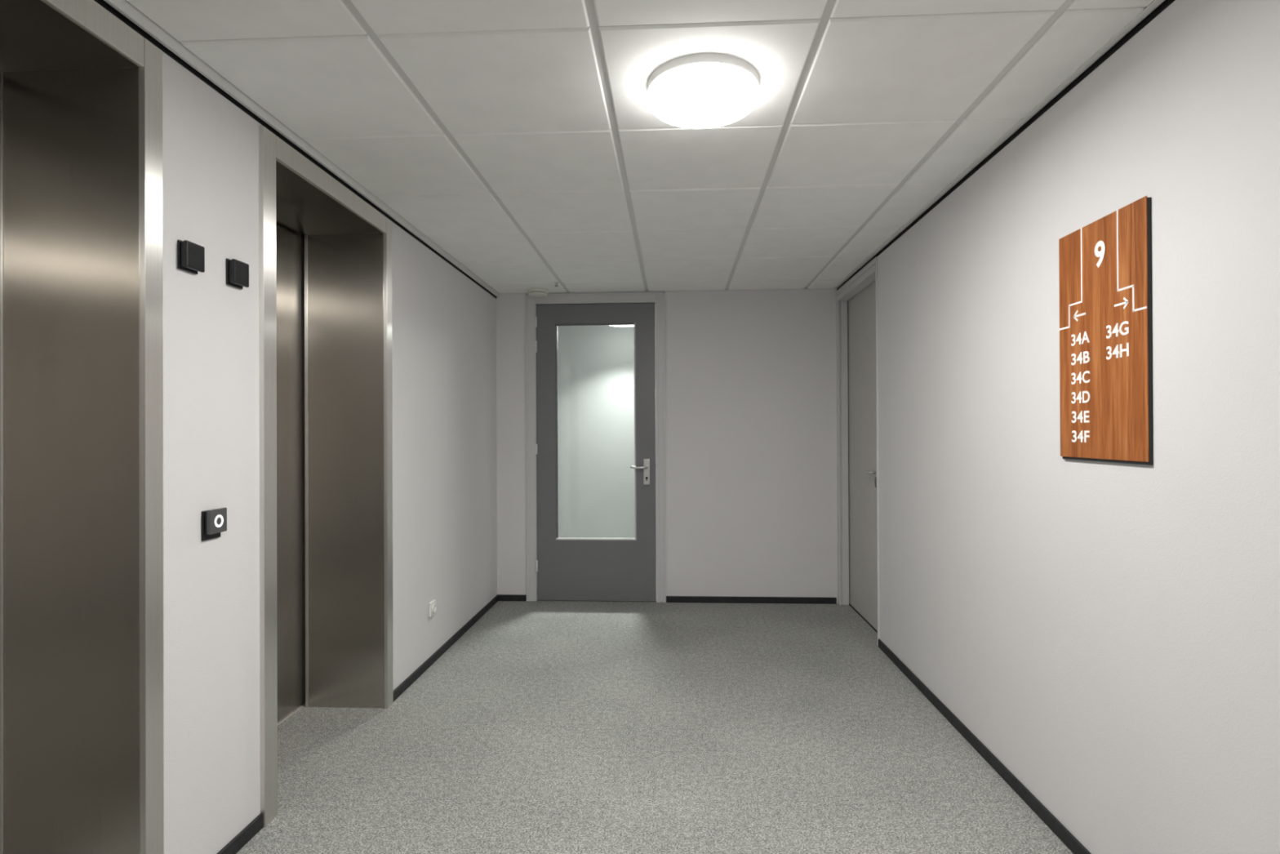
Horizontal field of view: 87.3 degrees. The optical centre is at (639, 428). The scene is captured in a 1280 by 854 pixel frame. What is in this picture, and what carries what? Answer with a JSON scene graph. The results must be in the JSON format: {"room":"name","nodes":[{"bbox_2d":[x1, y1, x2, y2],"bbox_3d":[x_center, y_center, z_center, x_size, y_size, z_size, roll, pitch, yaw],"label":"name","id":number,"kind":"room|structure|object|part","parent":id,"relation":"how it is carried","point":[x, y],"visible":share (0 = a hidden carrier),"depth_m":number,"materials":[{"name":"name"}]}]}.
{"room":"lobby","nodes":[
{"label":"lobby","id":0,"kind":"room"},
{"bbox_2d":[162,51,497,853],"bbox_3d":[-1.604,0.070,-0.713,0.390,2.470,11.812,0,0,3],"label":"wall","id":1,"kind":"structure","parent":0,"point":[444,323],"depth_m":2.10,"materials":[{"name":"paint"}]},
{"bbox_2d":[0,0,164,853],"bbox_3d":[-1.514,0.154,1.287,0.451,2.316,1.010,0,0,3],"label":"elevator","id":2,"kind":"object","parent":1,"relation":"attached to","point":[82,268],"visible":1,"depth_m":1.73,"materials":[{"name":"metal"}]},
{"bbox_3d":[-1.500,-0.935,1.295,0.382,0.014,0.879,0,0,3],"label":"soffit panel","id":3,"kind":"part","parent":2,"relation":"part of","materials":[{"name":"metal"}]},
{"bbox_3d":[-1.273,0.155,1.750,0.016,2.316,0.060,0,0,3],"label":"frame post","id":4,"kind":"part","parent":2,"relation":"part of","materials":[{"name":"metal"}]},
{"bbox_2d":[177,240,204,274],"bbox_3d":[-1.262,-0.482,1.889,0.029,0.080,0.073,0,0,3],"label":"indicator","id":5,"kind":"object","parent":1,"relation":"attached to","point":[190,255],"visible":1,"depth_m":1.87,"materials":[{"name":"black plastic"}]},
{"bbox_2d":[201,507,226,541],"bbox_3d":[-1.256,0.281,1.980,0.030,0.089,0.075,0,0,3],"label":"button","id":6,"kind":"object","parent":1,"relation":"attached to","point":[214,522],"visible":1,"depth_m":1.96,"materials":[{"name":"black plastic"}]},
{"bbox_3d":[-1.266,0.282,1.981,0.009,0.086,0.075,0,0,3],"label":"plate","id":7,"kind":"part","parent":6,"relation":"part of","materials":[{"name":"black plastic"}]},
{"bbox_2d":[214,514,223,527],"bbox_3d":[-1.242,0.272,1.980,0.001,0.037,0.037,0,0,3],"label":"ring light","id":8,"kind":"object","parent":6,"relation":"attached to","point":[219,518],"depth_m":1.98,"materials":[{"name":"white plastic"}]},
{"bbox_2d":[226,258,248,288],"bbox_3d":[-1.252,-0.481,2.090,0.029,0.080,0.073,0,0,3],"label":"indicator","id":9,"kind":"object","parent":1,"relation":"attached to","point":[237,271],"visible":1,"depth_m":2.07,"materials":[{"name":"black plastic"}]},
{"bbox_2d":[93,0,496,297],"bbox_3d":[-1.410,-1.079,-0.668,0.003,0.113,11.712,0,0,3],"label":"trim","id":10,"kind":"structure","parent":1,"relation":"attached to","point":[101,2],"depth_m":2.16,"materials":[{"name":"black"}]},
{"bbox_2d":[258,125,393,826],"bbox_3d":[-1.440,0.159,2.732,0.451,2.316,1.010,0,0,3],"label":"elevator","id":11,"kind":"object","parent":1,"relation":"attached to","point":[326,379],"visible":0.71,"depth_m":3.17,"materials":[{"name":"metal"}]},
{"bbox_3d":[-1.247,0.157,2.252,0.016,2.316,0.071,0,0,3],"label":"frame post","id":12,"kind":"part","parent":11,"relation":"part of","materials":[{"name":"metal"}]},
{"bbox_3d":[-1.639,1.314,2.744,0.041,0.008,0.879,0,0,3],"label":"door sill","id":13,"kind":"part","parent":11,"relation":"part of","materials":[{"name":"silver metal"}]},
{"bbox_3d":[-1.637,0.170,2.994,0.030,2.282,0.488,0,0,3],"label":"door panel","id":14,"kind":"part","parent":11,"relation":"part of","materials":[{"name":"metal"}]},
{"bbox_3d":[-1.426,-0.930,2.741,0.382,0.014,0.879,0,0,3],"label":"soffit panel","id":15,"kind":"part","parent":11,"relation":"part of","materials":[{"name":"metal"}]},
{"bbox_3d":[-1.398,0.193,3.182,0.382,2.252,0.019,0,0,3],"label":"jamb panel","id":16,"kind":"part","parent":11,"relation":"part of","materials":[{"name":"metal"}]},
{"bbox_3d":[-1.198,0.160,3.196,0.016,2.316,0.060,0,0,3],"label":"frame post","id":17,"kind":"part","parent":11,"relation":"part of","materials":[{"name":"metal"}]},
{"bbox_2d":[217,594,498,853],"bbox_3d":[-1.396,1.281,-0.677,0.011,0.047,11.712,0,0,3],"label":"baseboard","id":18,"kind":"structure","parent":1,"relation":"attached to","point":[255,825],"depth_m":3.42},
{"bbox_2d":[429,599,436,617],"bbox_3d":[-1.163,1.010,3.775,0.020,0.080,0.082,0,0,3],"label":"wall socket","id":19,"kind":"object","parent":1,"relation":"attached to","point":[433,606],"visible":1,"depth_m":3.75,"materials":[{"name":"white plastic"}]},
{"bbox_2d":[103,0,1165,297],"bbox_3d":[-0.240,-1.129,-0.719,3.125,0.183,11.932,0,0,3],"label":"ceiling","id":20,"kind":"structure","parent":0,"point":[522,142],"depth_m":2.23,"materials":[{"name":"white"}]},
{"bbox_2d":[528,287,548,297],"bbox_3d":[-0.764,-1.017,5.035,0.152,0.051,0.152,0,0,3],"label":"smoke detector","id":21,"kind":"object","parent":20,"relation":"attached to","point":[534,291],"visible":1,"depth_m":4.98,"materials":[{"name":"white plastic"}]},
{"bbox_2d":[647,53,759,128],"bbox_3d":[0.193,-1.021,2.058,0.340,0.078,0.340,0,0,3],"label":"ceiling lamp","id":22,"kind":"object","parent":20,"relation":"attached to","point":[701,90],"visible":1,"depth_m":1.97,"materials":[{"name":"white plastic"}]},
{"bbox_2d":[235,600,1073,853],"bbox_3d":[-0.492,1.363,0.046,7.400,0.120,13.450,0,0,3],"label":"floor","id":23,"kind":"structure","parent":0,"point":[548,726],"depth_m":2.73,"materials":[{"name":"carpet"}]},
{"bbox_2d":[496,288,848,603],"bbox_3d":[-0.193,0.089,5.949,7.600,2.470,1.638,0,0,3],"label":"wall","id":24,"kind":"structure","parent":0,"point":[751,492],"depth_m":5.09,"materials":[{"name":"paint"}]},
{"bbox_2d":[524,291,666,602],"bbox_3d":[-0.340,0.142,5.164,1.070,2.358,0.194,0,0,3],"label":"door","id":25,"kind":"structure","parent":24,"relation":"in","point":[558,568],"depth_m":5.13,"materials":[{"name":"grey paint"}]},
{"bbox_3d":[-0.005,0.293,5.078,0.132,0.025,0.056,0,0,3],"label":"lever","id":26,"kind":"part","parent":25,"relation":"part of","materials":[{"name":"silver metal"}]},
{"bbox_3d":[0.051,0.330,5.108,0.049,0.196,0.011,0,0,3],"label":"handle plate","id":27,"kind":"part","parent":25,"relation":"part of","materials":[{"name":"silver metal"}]},
{"bbox_2d":[498,594,836,604],"bbox_3d":[0.192,1.296,5.099,2.564,0.047,0.011,0,0,3],"label":"baseboard","id":28,"kind":"structure","parent":24,"relation":"attached to","point":[501,597],"depth_m":5.07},
{"bbox_2d":[877,0,1279,853],"bbox_3d":[1.253,0.058,-0.860,0.140,2.470,11.812,0,0,3],"label":"wall","id":29,"kind":"structure","parent":0,"point":[1108,632],"depth_m":1.87,"materials":[{"name":"paint"}]},
{"bbox_2d":[835,256,879,646],"bbox_3d":[1.524,0.139,4.536,0.146,2.345,1.006,0,0,3],"label":"door","id":30,"kind":"structure","parent":29,"relation":"in","point":[857,365],"depth_m":4.71,"materials":[{"name":"grey paint"}]},
{"bbox_3d":[1.502,0.284,4.370,0.052,0.052,0.126,0,0,3],"label":"handle","id":31,"kind":"part","parent":30,"relation":"part of","materials":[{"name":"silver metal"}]},
{"bbox_2d":[878,639,1091,853],"bbox_3d":[1.159,1.268,-1.314,0.011,0.047,10.704,0,0,3],"label":"baseboard","id":32,"kind":"structure","parent":29,"relation":"attached to","point":[1057,828],"depth_m":2.54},
{"bbox_2d":[836,0,1174,290],"bbox_3d":[1.179,-1.101,-0.802,0.003,0.093,11.712,0,0,3],"label":"trim","id":33,"kind":"structure","parent":29,"relation":"attached to","point":[1163,6],"depth_m":2.21,"materials":[{"name":"black"}]},
{"bbox_2d":[1058,195,1153,465],"bbox_3d":[1.319,-0.252,1.920,0.014,0.692,0.394,0,0,3],"label":"wall sign","id":34,"kind":"object","parent":29,"relation":"attached to","point":[1105,264],"visible":1,"depth_m":1.88,"materials":[{"name":"brown wood"}]},
{"bbox_3d":[-0.198,-1.094,5.963,7.400,0.105,1.418,0,0,3],"label":"ceiling","id":35,"kind":"structure","parent":0,"visible":0},
{"bbox_2d":[612,324,634,326],"bbox_3d":[-0.152,-1.004,6.260,0.340,0.078,0.340,0,0,3],"label":"ceiling lamp","id":36,"kind":"object","parent":35,"relation":"attached to","point":[614,325],"visible":0.12,"depth_m":6.33,"materials":[{"name":"white plastic"}]}
]}

